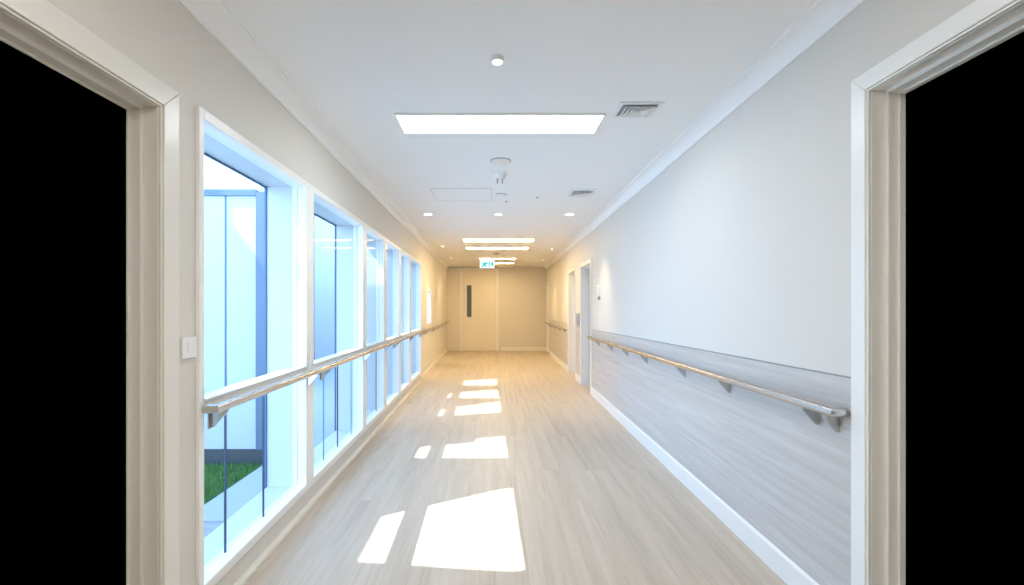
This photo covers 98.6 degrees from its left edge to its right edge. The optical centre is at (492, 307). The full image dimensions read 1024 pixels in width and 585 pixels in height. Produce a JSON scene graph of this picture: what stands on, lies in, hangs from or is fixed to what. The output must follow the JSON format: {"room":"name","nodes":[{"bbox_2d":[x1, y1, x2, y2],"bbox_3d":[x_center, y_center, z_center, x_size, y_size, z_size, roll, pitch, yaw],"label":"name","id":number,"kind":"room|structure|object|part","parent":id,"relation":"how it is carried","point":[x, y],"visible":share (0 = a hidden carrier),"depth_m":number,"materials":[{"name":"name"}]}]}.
{"room":"hospital interior","nodes":[
{"label":"hospital interior","id":0,"kind":"room"},
{"bbox_2d":[0,0,446,584],"bbox_3d":[-1.302,0.030,5.098,0.100,2.560,16.600,0,0,-1],"label":"wall","id":1,"kind":"structure","parent":0,"point":[162,37],"depth_m":1.79,"materials":[{"name":"white paint"}]},
{"bbox_2d":[0,0,179,584],"bbox_3d":[-1.245,0.252,1.083,0.156,2.116,1.140,0,0,-1],"label":"door frame","id":2,"kind":"structure","parent":1,"relation":"in","point":[79,144],"depth_m":1.37,"materials":[{"name":"white wood"}]},
{"bbox_2d":[181,336,196,358],"bbox_3d":[-1.188,0.155,1.722,0.014,0.084,0.080,0,0,-1],"label":"light switch","id":3,"kind":"object","parent":1,"relation":"attached to","point":[188,344],"visible":1,"depth_m":1.71,"materials":[{"name":"white plastic"}]},
{"bbox_2d":[177,0,449,269],"bbox_3d":[-1.207,-1.206,5.100,0.093,0.088,16.600,0,0,-1],"label":"crown molding","id":4,"kind":"structure","parent":1,"relation":"attached to","point":[214,16],"depth_m":2.39,"materials":[{"name":"white paint"}]},
{"bbox_2d":[196,106,449,584],"bbox_3d":[-1.377,0.182,7.517,0.335,1.995,11.599,0,0,-1],"label":"window","id":5,"kind":"structure","parent":1,"relation":"in","point":[286,410],"depth_m":2.79,"materials":[{"name":"white"}]},
{"bbox_3d":[-1.194,0.446,1.860,0.006,0.125,0.036,0,0,-1],"label":"wall plate","id":6,"kind":"part","parent":5,"relation":"part of","materials":[{"name":"silver metal"}]},
{"bbox_3d":[-1.450,0.182,2.278,0.012,1.995,1.124,0,0,-1],"label":"edge trim","id":7,"kind":"part","parent":5,"relation":"part of","materials":[{"name":"blue"}]},
{"bbox_3d":[-1.252,0.446,7.550,0.084,0.125,11.538,0,0,-1],"label":"handrail","id":8,"kind":"part","parent":5,"relation":"part of","materials":[{"name":"beige wood"}]},
{"bbox_2d":[234,379,421,584],"bbox_3d":[-1.235,1.295,4.824,0.024,0.030,6.110,0,0,-1],"label":"trim","id":9,"kind":"structure","parent":1,"relation":"attached to","point":[254,567],"depth_m":2.80,"materials":[{"name":"white"}]},
{"bbox_2d":[310,184,364,486],"bbox_3d":[-1.341,0.182,3.518,0.272,1.995,1.360,0,0,-1],"label":"window","id":10,"kind":"structure","parent":1,"relation":"in","point":[349,229],"depth_m":4.14,"materials":[{"name":"white"}]},
{"bbox_3d":[-1.470,0.182,3.493,0.012,1.995,1.314,0,0,-1],"label":"edge trim","id":11,"kind":"part","parent":10,"relation":"part of","materials":[{"name":"blue"}]},
{"bbox_2d":[365,223,384,430],"bbox_3d":[-1.359,0.182,4.606,0.272,1.995,0.915,0,0,-1],"label":"window","id":12,"kind":"structure","parent":1,"relation":"in","point":[374,241],"depth_m":5.00,"materials":[{"name":"white"}]},
{"bbox_2d":[385,237,399,409],"bbox_3d":[-1.374,0.182,5.476,0.272,1.995,0.925,0,0,-1],"label":"window","id":13,"kind":"structure","parent":1,"relation":"in","point":[392,251],"depth_m":5.88,"materials":[{"name":"white"}]},
{"bbox_2d":[400,248,409,394],"bbox_3d":[-1.388,0.182,6.316,0.272,1.995,0.855,0,0,-1],"label":"window","id":14,"kind":"structure","parent":1,"relation":"in","point":[404,256],"depth_m":6.68,"materials":[{"name":"white"}]},
{"bbox_2d":[410,255,420,384],"bbox_3d":[-1.405,0.182,7.285,0.272,1.995,1.185,0,0,-1],"label":"window","id":15,"kind":"structure","parent":1,"relation":"in","point":[415,265],"depth_m":7.82,"materials":[{"name":"white"}]},
{"bbox_2d":[427,288,430,324],"bbox_3d":[-1.363,-0.025,9.039,0.112,0.730,0.640,0,0,-1],"label":"window","id":16,"kind":"structure","parent":1,"relation":"in","point":[428,290],"depth_m":9.32,"materials":[{"name":"white"}]},
{"bbox_2d":[420,348,447,379],"bbox_3d":[-1.244,1.260,5.099,0.016,0.100,16.600,0,0,-1],"label":"baseboard","id":17,"kind":"structure","parent":1,"relation":"attached to","point":[436,361],"depth_m":9.36,"materials":[{"name":"white wood"}]},
{"bbox_2d":[449,267,545,350],"bbox_3d":[0.165,0.030,13.450,3.316,2.560,0.100,0,0,0],"label":"wall","id":18,"kind":"structure","parent":0,"point":[522,290],"depth_m":13.40,"materials":[{"name":"white paint"}]},
{"bbox_2d":[447,268,498,350],"bbox_3d":[-0.624,0.048,13.377,1.590,2.523,0.045,0,0,0],"label":"door","id":19,"kind":"structure","parent":18,"relation":"in","point":[472,293],"depth_m":13.37,"materials":[{"name":"white wood"}]},
{"bbox_3d":[-0.723,-0.209,13.392,0.143,0.965,0.008,0,0,0],"label":"vision panel","id":20,"kind":"part","parent":19,"relation":"part of","materials":[{"name":"clear glass"}]},
{"bbox_2d":[500,347,545,350],"bbox_3d":[0.924,1.255,13.391,1.397,0.110,0.018,0,0,0],"label":"baseboard","id":21,"kind":"structure","parent":18,"relation":"attached to","point":[501,348],"depth_m":13.38,"materials":[{"name":"white wood"}]},
{"bbox_2d":[245,351,786,584],"bbox_3d":[0.165,1.340,5.100,3.316,0.060,16.600,0,0,0],"label":"floor","id":22,"kind":"structure","parent":0,"point":[498,467],"depth_m":2.98,"materials":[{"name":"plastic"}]},
{"bbox_2d":[221,0,816,266],"bbox_3d":[0.165,-1.290,5.100,3.316,0.080,16.800,0,0,0],"label":"ceiling","id":23,"kind":"structure","parent":0,"point":[359,64],"depth_m":2.42,"materials":[{"name":"white paint"}]},
{"bbox_2d":[430,188,491,200],"bbox_3d":[-0.335,-1.248,4.850,0.642,0.004,0.512,0,0,0],"label":"access panel","id":24,"kind":"object","parent":23,"relation":"attached to","point":[440,194],"visible":1,"depth_m":4.83,"materials":[{"name":"white paint"}]},
{"bbox_2d":[480,258,494,267],"bbox_3d":[-0.145,-1.123,10.998,0.370,0.255,0.034,0,0,0],"label":"exit sign","id":25,"kind":"object","parent":23,"relation":"hanging from","point":[483,263],"visible":1,"depth_m":10.98,"materials":[{"name":"white plastic"}]},
{"bbox_2d":[466,247,528,249],"bbox_3d":[0.090,-1.244,9.160,1.304,0.012,0.324,0,0,0],"label":"recessed light","id":26,"kind":"object","parent":23,"relation":"in","point":[467,248],"visible":1,"depth_m":9.17,"materials":[{"name":"white plastic"}]},
{"bbox_2d":[467,248,527,248],"bbox_3d":[0.090,-1.245,9.160,1.280,0.010,0.300,0,0,0],"label":"diffuser","id":27,"kind":"object","parent":26,"relation":"attached to","point":[467,248],"depth_m":9.17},
{"bbox_2d":[491,54,503,64],"bbox_3d":[0.022,-1.238,2.200,0.068,0.031,0.068,0,0,0],"label":"recessed light","id":28,"kind":"object","parent":23,"relation":"in","point":[496,59],"visible":1,"depth_m":2.18,"materials":[{"name":"white plastic"}]},
{"bbox_2d":[479,258,515,258],"bbox_3d":[0.115,-1.244,11.100,0.924,0.012,0.244,0,0,0],"label":"recessed light","id":29,"kind":"object","parent":23,"relation":"in","point":[479,258],"visible":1,"depth_m":11.02,"materials":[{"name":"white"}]},
{"bbox_2d":[462,239,534,241],"bbox_3d":[0.100,-1.244,8.080,1.304,0.012,0.324,0,0,0],"label":"recessed light","id":30,"kind":"object","parent":23,"relation":"in","point":[464,240],"visible":1,"depth_m":8.08,"materials":[{"name":"white plastic"}]},
{"bbox_2d":[493,171,505,183],"bbox_3d":[0.063,-1.202,4.070,0.120,0.101,0.120,0,0,0],"label":"sensor","id":31,"kind":"object","parent":23,"relation":"attached to","point":[498,175],"visible":1,"depth_m":4.03,"materials":[{"name":"white plastic"}]},
{"bbox_2d":[394,113,605,133],"bbox_3d":[0.045,-1.244,2.975,1.359,0.012,0.309,0,0,0],"label":"recessed light","id":32,"kind":"object","parent":23,"relation":"in","point":[410,123],"visible":1,"depth_m":2.96,"materials":[{"name":"white plastic"}]},
{"bbox_2d":[490,157,510,164],"bbox_3d":[0.065,-1.244,3.740,0.176,0.012,0.176,0,0,0],"label":"smoke detector","id":33,"kind":"object","parent":23,"relation":"attached to","point":[500,160],"visible":1,"depth_m":3.72,"materials":[{"name":"grey plastic"}]},
{"bbox_2d":[496,193,506,196],"bbox_3d":[0.090,-1.236,4.850,0.124,0.028,0.124,0,0,0],"label":"ceiling sensor","id":34,"kind":"object","parent":23,"relation":"attached to","point":[498,194],"visible":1,"depth_m":4.81,"materials":[{"name":"white plastic"}]},
{"bbox_2d":[495,262,513,263],"bbox_3d":[0.105,-1.244,12.160,0.944,0.012,0.244,0,0,0],"label":"recessed light","id":35,"kind":"object","parent":23,"relation":"in","point":[495,262],"visible":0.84,"depth_m":12.14,"materials":[{"name":"white plastic"}]},
{"bbox_2d":[568,190,596,196],"bbox_3d":[0.965,-1.239,4.770,0.265,0.022,0.252,0,0,0],"label":"ceiling vent","id":36,"kind":"object","parent":23,"relation":"in","point":[574,193],"visible":1,"depth_m":4.75,"materials":[{"name":"grey metal"}]},
{"bbox_2d":[611,102,664,117],"bbox_3d":[0.905,-1.239,2.765,0.270,0.022,0.202,0,0,0],"label":"ceiling vent","id":37,"kind":"object","parent":23,"relation":"in","point":[624,109],"visible":1,"depth_m":2.75,"materials":[{"name":"grey metal"}]},
{"bbox_2d":[546,0,1018,584],"bbox_3d":[1.559,0.030,5.098,0.181,2.560,16.600,0,0,1],"label":"wall","id":38,"kind":"structure","parent":0,"point":[741,246],"depth_m":2.32,"materials":[{"name":"white paint"}]},
{"bbox_2d":[546,281,549,351],"bbox_3d":[1.682,0.277,12.819,0.171,2.066,0.932,0,0,1],"label":"door","id":39,"kind":"structure","parent":38,"relation":"in","point":[547,283],"depth_m":13.21,"materials":[{"name":"white wood"}]},
{"bbox_2d":[550,320,567,365],"bbox_3d":[1.567,0.755,10.668,0.010,0.865,3.368,0,0,1],"label":"dado","id":40,"kind":"object","parent":38,"relation":"attached to","point":[558,339],"visible":1,"depth_m":10.31,"materials":[{"name":"laminate"}]},
{"bbox_2d":[544,322,567,332],"bbox_3d":[1.539,0.468,11.135,0.084,0.125,4.268,0,0,1],"label":"handrail","id":41,"kind":"object","parent":40,"relation":"attached to","point":[549,324],"visible":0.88,"depth_m":10.10,"materials":[{"name":"brown wood"}]},
{"bbox_2d":[568,267,575,372],"bbox_3d":[1.602,0.277,8.529,0.171,2.066,0.912,0,0,1],"label":"door","id":42,"kind":"structure","parent":38,"relation":"in","point":[572,272],"depth_m":8.90,"materials":[{"name":"white wood"}]},
{"bbox_2d":[576,326,579,375],"bbox_3d":[1.515,0.755,7.829,0.010,0.865,0.488,0,0,1],"label":"dado","id":43,"kind":"object","parent":38,"relation":"attached to","point":[577,327],"visible":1,"depth_m":7.78,"materials":[{"name":"laminate"}]},
{"bbox_2d":[574,313,579,325],"bbox_3d":[1.490,0.200,7.836,0.060,0.220,0.250,0,0,1],"label":"light switch","id":44,"kind":"object","parent":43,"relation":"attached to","point":[576,316],"visible":1,"depth_m":7.85,"materials":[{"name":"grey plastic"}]},
{"bbox_3d":[1.514,0.200,7.825,0.012,0.220,0.230,0,0,1],"label":"plate","id":45,"kind":"part","parent":44,"relation":"part of","materials":[{"name":"grey plastic"}]},
{"bbox_2d":[580,258,591,393],"bbox_3d":[1.576,0.277,7.119,0.171,2.066,0.932,0,0,1],"label":"door","id":46,"kind":"structure","parent":38,"relation":"in","point":[585,267],"depth_m":7.50,"materials":[{"name":"white wood"}]},
{"bbox_2d":[597,285,599,299],"bbox_3d":[1.467,-0.216,6.120,0.042,0.203,0.058,0,0,1],"label":"wall dispenser","id":47,"kind":"object","parent":38,"relation":"attached to","point":[598,286],"visible":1,"depth_m":6.09,"materials":[{"name":"white plastic"}]},
{"bbox_2d":[549,351,818,584],"bbox_3d":[1.459,1.249,5.099,0.032,0.122,16.600,0,0,1],"label":"baseboard","id":48,"kind":"structure","parent":38,"relation":"attached to","point":[784,567],"depth_m":2.73,"materials":[{"name":"white"}]},
{"bbox_2d":[544,0,864,269],"bbox_3d":[1.424,-1.206,5.100,0.093,0.088,16.600,0,0,1],"label":"crown molding","id":49,"kind":"structure","parent":38,"relation":"attached to","point":[822,16],"depth_m":2.42,"materials":[{"name":"white paint"}]},
{"bbox_2d":[591,329,850,584],"bbox_3d":[1.447,0.730,4.182,0.014,0.917,4.943,0,0,1],"label":"dado","id":50,"kind":"object","parent":38,"relation":"attached to","point":[786,474],"visible":1,"depth_m":2.35,"materials":[{"name":"laminate"}]},
{"bbox_2d":[587,336,850,431],"bbox_3d":[1.411,0.459,4.183,0.084,0.125,4.923,0,0,1],"label":"handrail","id":51,"kind":"object","parent":50,"relation":"attached to","point":[831,415],"visible":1,"depth_m":2.20,"materials":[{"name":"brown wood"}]},
{"bbox_2d":[851,0,1023,584],"bbox_3d":[1.465,0.214,1.148,0.169,2.192,1.123,0,0,1],"label":"door frame","id":52,"kind":"structure","parent":38,"relation":"in","point":[947,131],"depth_m":1.48,"materials":[{"name":"white wood"}]},
{"label":"outside","id":53,"kind":"structure","parent":0,"visible":0},
{"bbox_2d":[204,522,222,537],"bbox_3d":[-3.138,1.360,1.466,3.725,0.060,2.532,0,0,0],"label":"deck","id":54,"kind":"object","parent":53,"point":[209,527],"depth_m":2.68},
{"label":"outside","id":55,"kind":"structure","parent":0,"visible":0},
{"bbox_2d":[204,461,261,504],"bbox_3d":[-3.975,1.393,3.310,4.050,0.075,1.020,0,0,0],"label":"ground","id":56,"kind":"structure","parent":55,"point":[236,473],"depth_m":3.50,"materials":[{"name":"green plant"}]},
{"bbox_2d":[204,189,263,464],"bbox_3d":[-3.960,0.168,3.854,4.000,2.385,0.132,0,0,0],"label":"wall","id":57,"kind":"structure","parent":56,"relation":"on","point":[233,218],"depth_m":3.81,"materials":[{"name":"grey"}]},
{"bbox_3d":[-2.002,0.110,3.850,0.085,2.220,0.120,0,0,0],"label":"corner post","id":58,"kind":"part","parent":57,"relation":"part of","materials":[{"name":"blue"}]},
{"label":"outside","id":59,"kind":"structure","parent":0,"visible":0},
{"bbox_2d":[204,368,334,521],"bbox_3d":[-2.388,1.360,11.376,2.225,0.060,17.248,0,0,0],"label":"path","id":60,"kind":"structure","parent":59,"point":[246,489],"depth_m":3.49,"materials":[{"name":"grey concrete"}]},
{"bbox_2d":[260,186,334,368],"bbox_3d":[-3.597,-0.465,15.000,0.206,3.650,16.000,0,0,0],"label":"wall","id":61,"kind":"structure","parent":60,"relation":"on","point":[324,232],"depth_m":9.14,"materials":[{"name":"grey"}]}
]}

